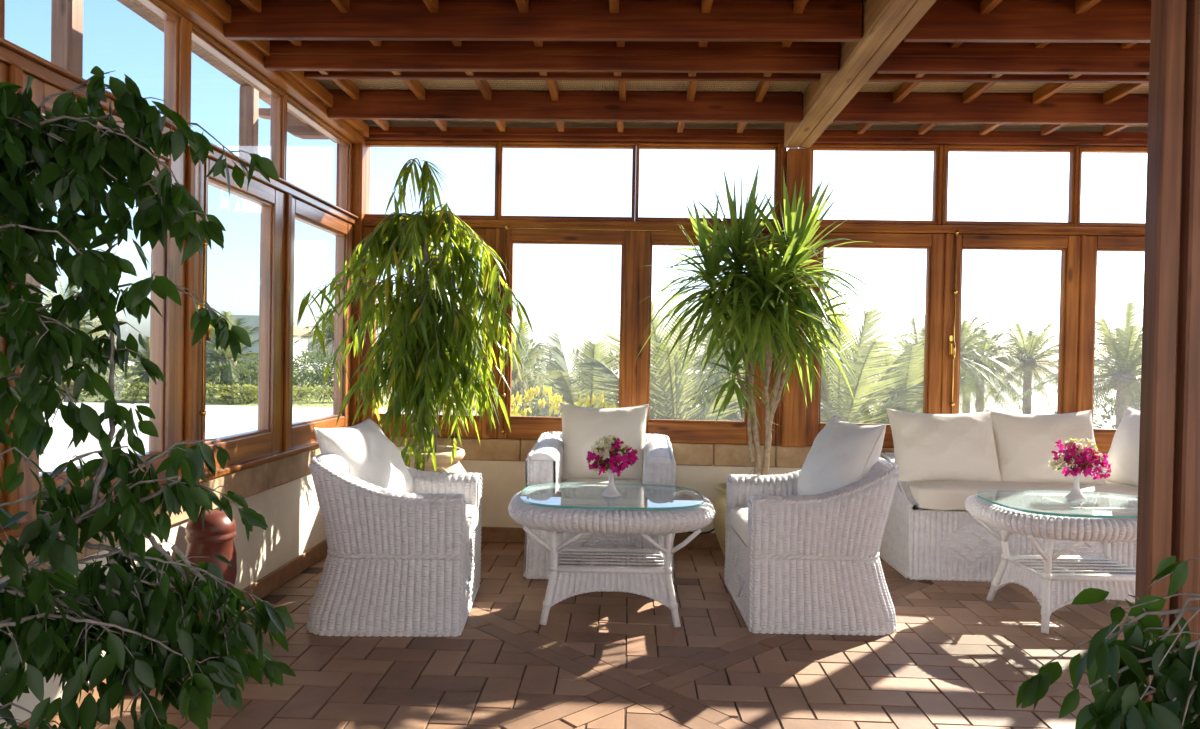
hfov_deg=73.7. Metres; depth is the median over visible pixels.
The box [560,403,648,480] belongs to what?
pillow
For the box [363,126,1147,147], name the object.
beam
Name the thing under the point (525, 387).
shrub
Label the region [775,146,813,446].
column
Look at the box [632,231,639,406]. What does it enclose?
window frame
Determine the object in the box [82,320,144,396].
date palm
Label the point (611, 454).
bouquet
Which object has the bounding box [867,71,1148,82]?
ceiling beam
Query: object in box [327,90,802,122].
ceiling beam
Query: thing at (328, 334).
date palm
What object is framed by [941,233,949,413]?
window frame
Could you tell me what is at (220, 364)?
shrub
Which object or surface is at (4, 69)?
window
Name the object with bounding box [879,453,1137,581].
wicker sofa
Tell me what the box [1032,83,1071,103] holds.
rafter
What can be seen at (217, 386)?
hedge
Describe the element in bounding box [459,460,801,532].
wall
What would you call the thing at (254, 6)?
rafter
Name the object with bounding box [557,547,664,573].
slatted shelf
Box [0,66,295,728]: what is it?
fig tree
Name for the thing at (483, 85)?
rafter
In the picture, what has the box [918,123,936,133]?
rafter
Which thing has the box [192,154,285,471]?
window
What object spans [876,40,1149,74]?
ceiling beam
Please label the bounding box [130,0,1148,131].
ceiling
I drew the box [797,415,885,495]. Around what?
pillow
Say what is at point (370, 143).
window
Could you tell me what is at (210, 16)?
ceiling beam
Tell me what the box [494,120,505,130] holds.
rafter
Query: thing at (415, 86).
rafter
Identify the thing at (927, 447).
sofa pillow
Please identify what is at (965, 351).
date palm
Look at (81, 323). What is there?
date palm
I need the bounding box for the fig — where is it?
[297,158,533,472]
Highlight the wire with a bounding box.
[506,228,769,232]
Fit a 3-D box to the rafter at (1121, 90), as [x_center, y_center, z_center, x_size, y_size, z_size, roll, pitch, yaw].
[2.675,-1.406,4.065,0.036,0.059,0.348,1,1,2]
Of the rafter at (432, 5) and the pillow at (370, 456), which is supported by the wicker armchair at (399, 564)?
the pillow at (370, 456)
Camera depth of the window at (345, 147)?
4.92 m
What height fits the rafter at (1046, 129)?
0.059 m
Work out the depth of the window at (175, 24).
3.10 m
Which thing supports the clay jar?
on the floor
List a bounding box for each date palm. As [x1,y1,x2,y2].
[42,280,125,401]
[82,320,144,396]
[86,336,206,403]
[145,310,301,404]
[293,306,334,376]
[443,320,558,409]
[512,330,695,416]
[530,296,744,420]
[655,302,744,420]
[698,305,923,423]
[849,342,976,423]
[868,316,985,412]
[900,315,1025,413]
[959,325,1032,413]
[959,329,1046,414]
[969,323,1100,414]
[1014,299,1142,428]
[1093,343,1139,428]
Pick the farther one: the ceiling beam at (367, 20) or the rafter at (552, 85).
the rafter at (552, 85)
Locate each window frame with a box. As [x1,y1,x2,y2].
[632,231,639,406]
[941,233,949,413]
[1076,235,1085,411]
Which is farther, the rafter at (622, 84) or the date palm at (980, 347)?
the date palm at (980, 347)
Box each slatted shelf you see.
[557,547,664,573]
[1008,555,1135,581]
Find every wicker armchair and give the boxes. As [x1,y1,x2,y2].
[306,454,482,636]
[523,432,675,581]
[724,457,899,635]
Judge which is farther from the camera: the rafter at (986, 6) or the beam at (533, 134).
the beam at (533, 134)
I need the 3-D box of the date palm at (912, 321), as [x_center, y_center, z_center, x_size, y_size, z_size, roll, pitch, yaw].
[12.147,0.868,30.380,4.590,5.510,4.792,1,1,-20]
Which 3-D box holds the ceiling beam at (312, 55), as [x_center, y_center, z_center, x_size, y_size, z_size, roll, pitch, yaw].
[-0.235,-1.405,3.610,2.598,0.155,0.054,1,1,2]
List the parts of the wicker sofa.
panel, panel, panel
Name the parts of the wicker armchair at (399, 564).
panel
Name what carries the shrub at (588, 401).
on the ground at (1036, 408)
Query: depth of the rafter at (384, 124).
4.91 m
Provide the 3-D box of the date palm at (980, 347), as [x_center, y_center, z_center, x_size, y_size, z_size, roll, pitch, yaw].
[13.196,1.197,27.567,3.766,4.966,3.995,0,1,-40]
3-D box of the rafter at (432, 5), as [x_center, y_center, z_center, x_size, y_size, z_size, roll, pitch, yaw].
[-0.682,-1.454,3.013,0.036,0.059,0.476,1,1,2]
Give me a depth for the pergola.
4.08 m
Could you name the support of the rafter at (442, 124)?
attached to the ceiling at (361, 84)
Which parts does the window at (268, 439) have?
handle, bolt rod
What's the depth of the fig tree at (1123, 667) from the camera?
1.14 m
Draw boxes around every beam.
[135,0,368,142]
[224,0,862,41]
[264,40,839,72]
[304,71,819,81]
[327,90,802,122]
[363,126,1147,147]
[784,0,935,147]
[833,92,1148,124]
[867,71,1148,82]
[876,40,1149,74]
[903,0,1150,42]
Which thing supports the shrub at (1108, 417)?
on the ground at (1036, 408)
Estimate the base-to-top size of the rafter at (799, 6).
0.059 m
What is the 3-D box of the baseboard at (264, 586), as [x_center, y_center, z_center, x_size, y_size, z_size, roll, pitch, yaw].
[-1.710,1.101,1.582,0.018,0.095,6.998,1,1,2]
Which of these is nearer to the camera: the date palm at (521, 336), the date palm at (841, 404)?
the date palm at (841, 404)
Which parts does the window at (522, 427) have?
bolt rod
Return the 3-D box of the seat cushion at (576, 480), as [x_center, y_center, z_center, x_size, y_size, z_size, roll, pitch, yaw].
[0.008,0.723,4.484,0.496,0.142,0.527,1,1,2]
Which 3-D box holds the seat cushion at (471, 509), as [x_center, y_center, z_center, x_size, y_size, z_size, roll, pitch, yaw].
[-0.851,0.742,3.722,0.522,0.142,0.486,1,1,-2]
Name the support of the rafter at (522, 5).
attached to the ceiling at (361, 84)
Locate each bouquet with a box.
[586,435,637,476]
[1048,438,1111,479]
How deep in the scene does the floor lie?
3.07 m
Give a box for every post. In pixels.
[5,65,22,527]
[184,148,194,446]
[283,194,291,450]
[333,138,370,426]
[493,228,500,437]
[1135,0,1199,701]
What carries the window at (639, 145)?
in the wall at (502, 480)
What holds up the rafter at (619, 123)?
attached to the ceiling at (361, 84)
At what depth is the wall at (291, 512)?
3.90 m
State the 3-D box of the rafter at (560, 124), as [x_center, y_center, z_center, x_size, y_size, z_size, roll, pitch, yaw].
[-0.250,-1.468,4.680,0.036,0.059,0.562,1,1,2]
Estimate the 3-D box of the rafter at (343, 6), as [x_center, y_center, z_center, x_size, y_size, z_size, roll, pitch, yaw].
[-1.048,-1.461,3.027,0.036,0.059,0.476,1,1,2]
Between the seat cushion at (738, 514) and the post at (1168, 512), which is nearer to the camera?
the post at (1168, 512)
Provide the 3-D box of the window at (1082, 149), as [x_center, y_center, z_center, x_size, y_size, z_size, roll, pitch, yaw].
[3.345,-1.086,4.924,0.825,0.495,0.075,1,1,2]
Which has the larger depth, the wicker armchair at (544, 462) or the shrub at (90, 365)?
the shrub at (90, 365)
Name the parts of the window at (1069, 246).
handle, bolt rod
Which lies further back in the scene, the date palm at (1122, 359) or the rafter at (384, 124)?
the date palm at (1122, 359)
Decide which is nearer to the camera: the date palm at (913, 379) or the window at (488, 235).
the window at (488, 235)
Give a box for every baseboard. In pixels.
[18,540,327,728]
[481,527,720,547]
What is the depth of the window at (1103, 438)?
4.90 m
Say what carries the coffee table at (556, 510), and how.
on the floor
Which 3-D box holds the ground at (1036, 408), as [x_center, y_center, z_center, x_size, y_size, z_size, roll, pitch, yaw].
[23.476,3.357,89.188,280.000,0.600,260.000,1,1,2]
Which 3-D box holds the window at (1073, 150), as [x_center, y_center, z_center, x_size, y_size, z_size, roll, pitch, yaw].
[2.524,-1.101,4.956,0.817,0.495,0.075,1,1,2]
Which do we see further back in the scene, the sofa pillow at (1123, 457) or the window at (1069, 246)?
the window at (1069, 246)
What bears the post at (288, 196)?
in the wall at (291, 512)
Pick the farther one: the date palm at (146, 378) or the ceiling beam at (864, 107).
the date palm at (146, 378)
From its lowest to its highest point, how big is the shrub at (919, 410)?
3.319 m
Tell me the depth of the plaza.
14.30 m
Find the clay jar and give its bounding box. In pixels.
[712,482,726,555]
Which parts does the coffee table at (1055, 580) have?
leg, leg, glass, leg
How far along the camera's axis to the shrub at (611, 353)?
32.11 m
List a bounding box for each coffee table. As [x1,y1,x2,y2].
[508,483,714,627]
[964,490,1137,633]
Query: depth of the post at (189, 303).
3.15 m
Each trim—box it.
[0,37,358,224]
[0,441,318,540]
[0,448,320,579]
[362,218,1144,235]
[386,436,1107,467]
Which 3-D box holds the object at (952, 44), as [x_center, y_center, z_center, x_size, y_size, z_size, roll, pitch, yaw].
[1.549,-1.418,3.365,0.036,0.059,0.316,1,1,2]
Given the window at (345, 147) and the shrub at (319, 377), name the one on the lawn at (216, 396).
the shrub at (319, 377)
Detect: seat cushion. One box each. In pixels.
[466,504,477,544]
[560,478,642,510]
[730,506,747,545]
[899,481,1137,510]
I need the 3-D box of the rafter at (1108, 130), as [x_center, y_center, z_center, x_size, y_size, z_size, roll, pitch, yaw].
[3.041,-1.406,4.550,0.036,0.059,0.562,1,1,2]
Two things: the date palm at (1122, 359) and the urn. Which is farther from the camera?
the date palm at (1122, 359)
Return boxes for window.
[0,0,186,122]
[0,62,8,528]
[19,72,186,522]
[186,19,285,179]
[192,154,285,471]
[285,94,351,212]
[289,197,351,448]
[361,227,495,438]
[364,140,498,219]
[496,225,634,439]
[497,141,635,220]
[635,142,783,222]
[636,231,778,444]
[807,232,944,447]
[811,144,942,224]
[941,145,1078,225]
[946,230,1080,413]
[1077,146,1146,226]
[1082,236,1144,452]
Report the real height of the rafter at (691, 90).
0.059 m
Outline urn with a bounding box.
[185,510,236,632]
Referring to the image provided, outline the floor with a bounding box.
[79,542,1134,728]
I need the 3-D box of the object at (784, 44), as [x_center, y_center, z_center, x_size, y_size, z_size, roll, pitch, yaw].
[0.818,-1.432,3.394,0.036,0.059,0.316,1,1,2]
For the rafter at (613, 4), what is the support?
attached to the ceiling at (361, 84)
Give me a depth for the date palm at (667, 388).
12.05 m
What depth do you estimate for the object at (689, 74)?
3.92 m
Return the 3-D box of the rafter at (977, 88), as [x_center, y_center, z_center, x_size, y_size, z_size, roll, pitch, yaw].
[1.944,-1.420,4.094,0.036,0.059,0.348,1,1,2]
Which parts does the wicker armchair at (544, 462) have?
panel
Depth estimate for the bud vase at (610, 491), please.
3.71 m
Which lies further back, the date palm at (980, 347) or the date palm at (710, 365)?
the date palm at (980, 347)
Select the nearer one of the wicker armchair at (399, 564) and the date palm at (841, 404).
the wicker armchair at (399, 564)
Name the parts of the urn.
domed lid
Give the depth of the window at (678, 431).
5.00 m
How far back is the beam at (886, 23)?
3.48 m
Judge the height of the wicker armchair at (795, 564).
0.742 m
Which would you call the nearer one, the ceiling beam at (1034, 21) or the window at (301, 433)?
the ceiling beam at (1034, 21)
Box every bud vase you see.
[601,468,620,496]
[1065,473,1086,499]
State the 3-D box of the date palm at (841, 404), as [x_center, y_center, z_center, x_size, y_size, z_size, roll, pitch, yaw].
[4.381,2.201,14.613,7.015,6.884,6.919,1,1,23]
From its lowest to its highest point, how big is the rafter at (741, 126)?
0.059 m
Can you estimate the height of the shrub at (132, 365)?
1.722 m
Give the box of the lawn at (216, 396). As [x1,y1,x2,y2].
[62,365,558,416]
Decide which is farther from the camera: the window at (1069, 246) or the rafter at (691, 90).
the window at (1069, 246)
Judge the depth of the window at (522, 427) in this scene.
5.03 m
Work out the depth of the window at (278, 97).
3.76 m
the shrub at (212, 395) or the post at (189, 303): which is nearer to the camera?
the post at (189, 303)
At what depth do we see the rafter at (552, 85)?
4.20 m
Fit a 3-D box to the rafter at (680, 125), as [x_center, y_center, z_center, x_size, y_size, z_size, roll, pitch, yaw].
[0.481,-1.454,4.651,0.036,0.059,0.562,1,1,2]
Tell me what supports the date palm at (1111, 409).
on the ground at (1036, 408)
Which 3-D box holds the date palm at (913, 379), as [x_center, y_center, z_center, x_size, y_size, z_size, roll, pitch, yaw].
[6.024,2.432,16.898,5.847,5.818,5.928,1,1,27]
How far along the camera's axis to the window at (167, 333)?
3.03 m
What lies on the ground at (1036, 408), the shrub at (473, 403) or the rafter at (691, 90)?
the shrub at (473, 403)
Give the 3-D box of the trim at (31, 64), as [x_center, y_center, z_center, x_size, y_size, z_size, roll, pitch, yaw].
[-1.718,-0.860,1.547,0.130,0.051,6.976,1,1,2]
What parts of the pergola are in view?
post, rail, post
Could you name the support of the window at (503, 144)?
in the wall at (502, 480)
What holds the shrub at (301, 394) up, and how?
on the lawn at (216, 396)
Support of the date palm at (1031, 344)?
on the ground at (1036, 408)
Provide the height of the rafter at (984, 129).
0.059 m
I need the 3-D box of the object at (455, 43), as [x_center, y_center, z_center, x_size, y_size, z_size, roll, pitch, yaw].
[-0.645,-1.459,3.451,0.036,0.059,0.316,1,1,2]
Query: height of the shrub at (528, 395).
3.707 m
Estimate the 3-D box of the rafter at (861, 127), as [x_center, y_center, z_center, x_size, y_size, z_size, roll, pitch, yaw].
[1.578,-1.434,4.607,0.036,0.059,0.562,1,1,2]
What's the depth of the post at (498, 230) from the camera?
5.03 m
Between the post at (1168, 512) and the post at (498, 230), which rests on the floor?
the post at (1168, 512)
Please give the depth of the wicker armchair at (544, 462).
4.24 m
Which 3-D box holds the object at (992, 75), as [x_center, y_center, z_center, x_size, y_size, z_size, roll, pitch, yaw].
[1.909,-1.416,3.716,0.036,0.059,0.326,1,1,2]
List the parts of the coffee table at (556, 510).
leg, leg, glass, leg, leg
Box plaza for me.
[39,402,475,473]
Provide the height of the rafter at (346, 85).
0.059 m
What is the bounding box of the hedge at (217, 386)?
[40,379,434,406]
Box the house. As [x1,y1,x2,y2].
[206,315,310,369]
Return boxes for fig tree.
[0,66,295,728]
[1016,556,1199,728]
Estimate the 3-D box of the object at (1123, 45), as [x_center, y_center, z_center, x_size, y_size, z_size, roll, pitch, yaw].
[2.280,-1.404,3.336,0.036,0.059,0.316,1,1,2]
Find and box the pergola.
[51,0,329,161]
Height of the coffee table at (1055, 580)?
0.547 m
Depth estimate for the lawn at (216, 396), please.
23.04 m
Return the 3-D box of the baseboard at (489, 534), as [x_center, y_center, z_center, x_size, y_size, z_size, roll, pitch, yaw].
[2.580,1.135,4.923,8.291,0.095,0.018,1,1,2]
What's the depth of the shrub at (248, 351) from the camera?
26.80 m
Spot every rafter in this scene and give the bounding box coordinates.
[240,0,260,12]
[331,0,349,12]
[331,79,358,99]
[373,120,388,130]
[403,80,424,99]
[423,0,438,12]
[433,120,446,130]
[474,80,491,99]
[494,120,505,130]
[516,0,527,12]
[546,80,558,100]
[555,121,563,131]
[609,0,618,12]
[617,121,622,131]
[618,81,625,100]
[677,122,684,132]
[687,81,697,101]
[701,0,712,12]
[737,122,747,132]
[755,81,771,101]
[793,0,808,12]
[857,123,873,133]
[893,82,920,102]
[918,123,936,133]
[962,82,994,102]
[979,124,1000,134]
[980,0,1001,13]
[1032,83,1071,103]
[1041,124,1066,134]
[1075,0,1100,13]
[1103,83,1148,103]
[1103,125,1130,135]
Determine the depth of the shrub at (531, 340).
29.37 m
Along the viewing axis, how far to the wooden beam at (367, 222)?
4.93 m
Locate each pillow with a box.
[313,418,412,492]
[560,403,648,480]
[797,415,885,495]
[886,408,1001,483]
[986,410,1105,483]
[1102,407,1139,486]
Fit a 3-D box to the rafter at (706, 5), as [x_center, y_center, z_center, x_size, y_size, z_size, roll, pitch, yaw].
[0.414,-1.433,2.969,0.036,0.059,0.476,1,1,2]
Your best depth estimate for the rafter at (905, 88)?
4.13 m
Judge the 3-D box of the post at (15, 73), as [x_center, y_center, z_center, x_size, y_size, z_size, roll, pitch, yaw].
[-1.660,-0.181,2.266,0.016,1.319,0.040,1,1,2]
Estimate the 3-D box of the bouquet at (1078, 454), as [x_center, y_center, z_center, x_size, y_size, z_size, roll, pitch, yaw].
[2.322,0.466,3.865,0.299,0.223,0.137,1,1,2]
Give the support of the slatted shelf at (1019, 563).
attached to the coffee table at (1055, 580)
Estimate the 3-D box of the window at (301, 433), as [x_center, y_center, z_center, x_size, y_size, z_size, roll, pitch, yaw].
[-1.615,-0.205,4.540,0.075,1.328,0.945,1,1,2]
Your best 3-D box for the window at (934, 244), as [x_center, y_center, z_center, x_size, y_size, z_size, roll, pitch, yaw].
[1.712,-0.150,4.988,0.831,1.328,0.075,1,1,2]
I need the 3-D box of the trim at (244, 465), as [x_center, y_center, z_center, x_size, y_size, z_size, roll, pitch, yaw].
[-1.700,0.483,1.573,0.055,0.028,6.996,1,1,2]
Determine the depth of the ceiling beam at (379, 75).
3.97 m
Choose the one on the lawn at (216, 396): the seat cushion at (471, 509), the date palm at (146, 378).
the date palm at (146, 378)
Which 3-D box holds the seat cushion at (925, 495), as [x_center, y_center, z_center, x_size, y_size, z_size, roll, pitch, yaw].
[2.503,0.742,4.565,1.500,0.149,0.467,1,1,2]
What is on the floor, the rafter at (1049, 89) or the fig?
the fig
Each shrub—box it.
[40,356,121,399]
[106,345,238,392]
[128,357,220,397]
[206,358,296,404]
[215,351,333,387]
[293,354,333,400]
[300,346,333,400]
[376,395,479,414]
[468,386,561,416]
[474,363,556,413]
[477,339,589,396]
[523,346,653,407]
[538,393,618,416]
[864,399,921,423]
[1093,397,1139,428]
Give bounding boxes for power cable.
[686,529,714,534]
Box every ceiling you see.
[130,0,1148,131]
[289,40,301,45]
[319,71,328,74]
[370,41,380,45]
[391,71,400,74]
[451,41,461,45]
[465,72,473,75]
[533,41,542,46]
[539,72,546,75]
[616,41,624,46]
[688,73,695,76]
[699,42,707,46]
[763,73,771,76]
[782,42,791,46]
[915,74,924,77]
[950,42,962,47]
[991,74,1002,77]
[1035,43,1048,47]
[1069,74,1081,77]
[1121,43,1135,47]
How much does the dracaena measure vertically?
2.322 m
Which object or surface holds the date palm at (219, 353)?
on the lawn at (216, 396)
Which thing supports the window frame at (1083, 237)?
in the wall at (502, 480)
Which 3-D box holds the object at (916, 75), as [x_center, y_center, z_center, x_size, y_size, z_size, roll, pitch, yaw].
[1.543,-1.423,3.730,0.036,0.059,0.326,1,1,2]
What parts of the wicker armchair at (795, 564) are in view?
panel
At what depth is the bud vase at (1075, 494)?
3.87 m
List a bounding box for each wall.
[0,474,325,728]
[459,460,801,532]
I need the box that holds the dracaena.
[636,161,886,555]
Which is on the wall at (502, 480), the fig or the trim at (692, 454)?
the trim at (692, 454)
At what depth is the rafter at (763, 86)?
4.15 m
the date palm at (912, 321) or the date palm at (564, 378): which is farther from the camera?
the date palm at (912, 321)
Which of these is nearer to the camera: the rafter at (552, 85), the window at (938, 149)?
the rafter at (552, 85)
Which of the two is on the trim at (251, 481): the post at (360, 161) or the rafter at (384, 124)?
the post at (360, 161)
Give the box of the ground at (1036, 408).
[124,361,1138,428]
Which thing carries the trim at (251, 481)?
on the wall at (291, 512)

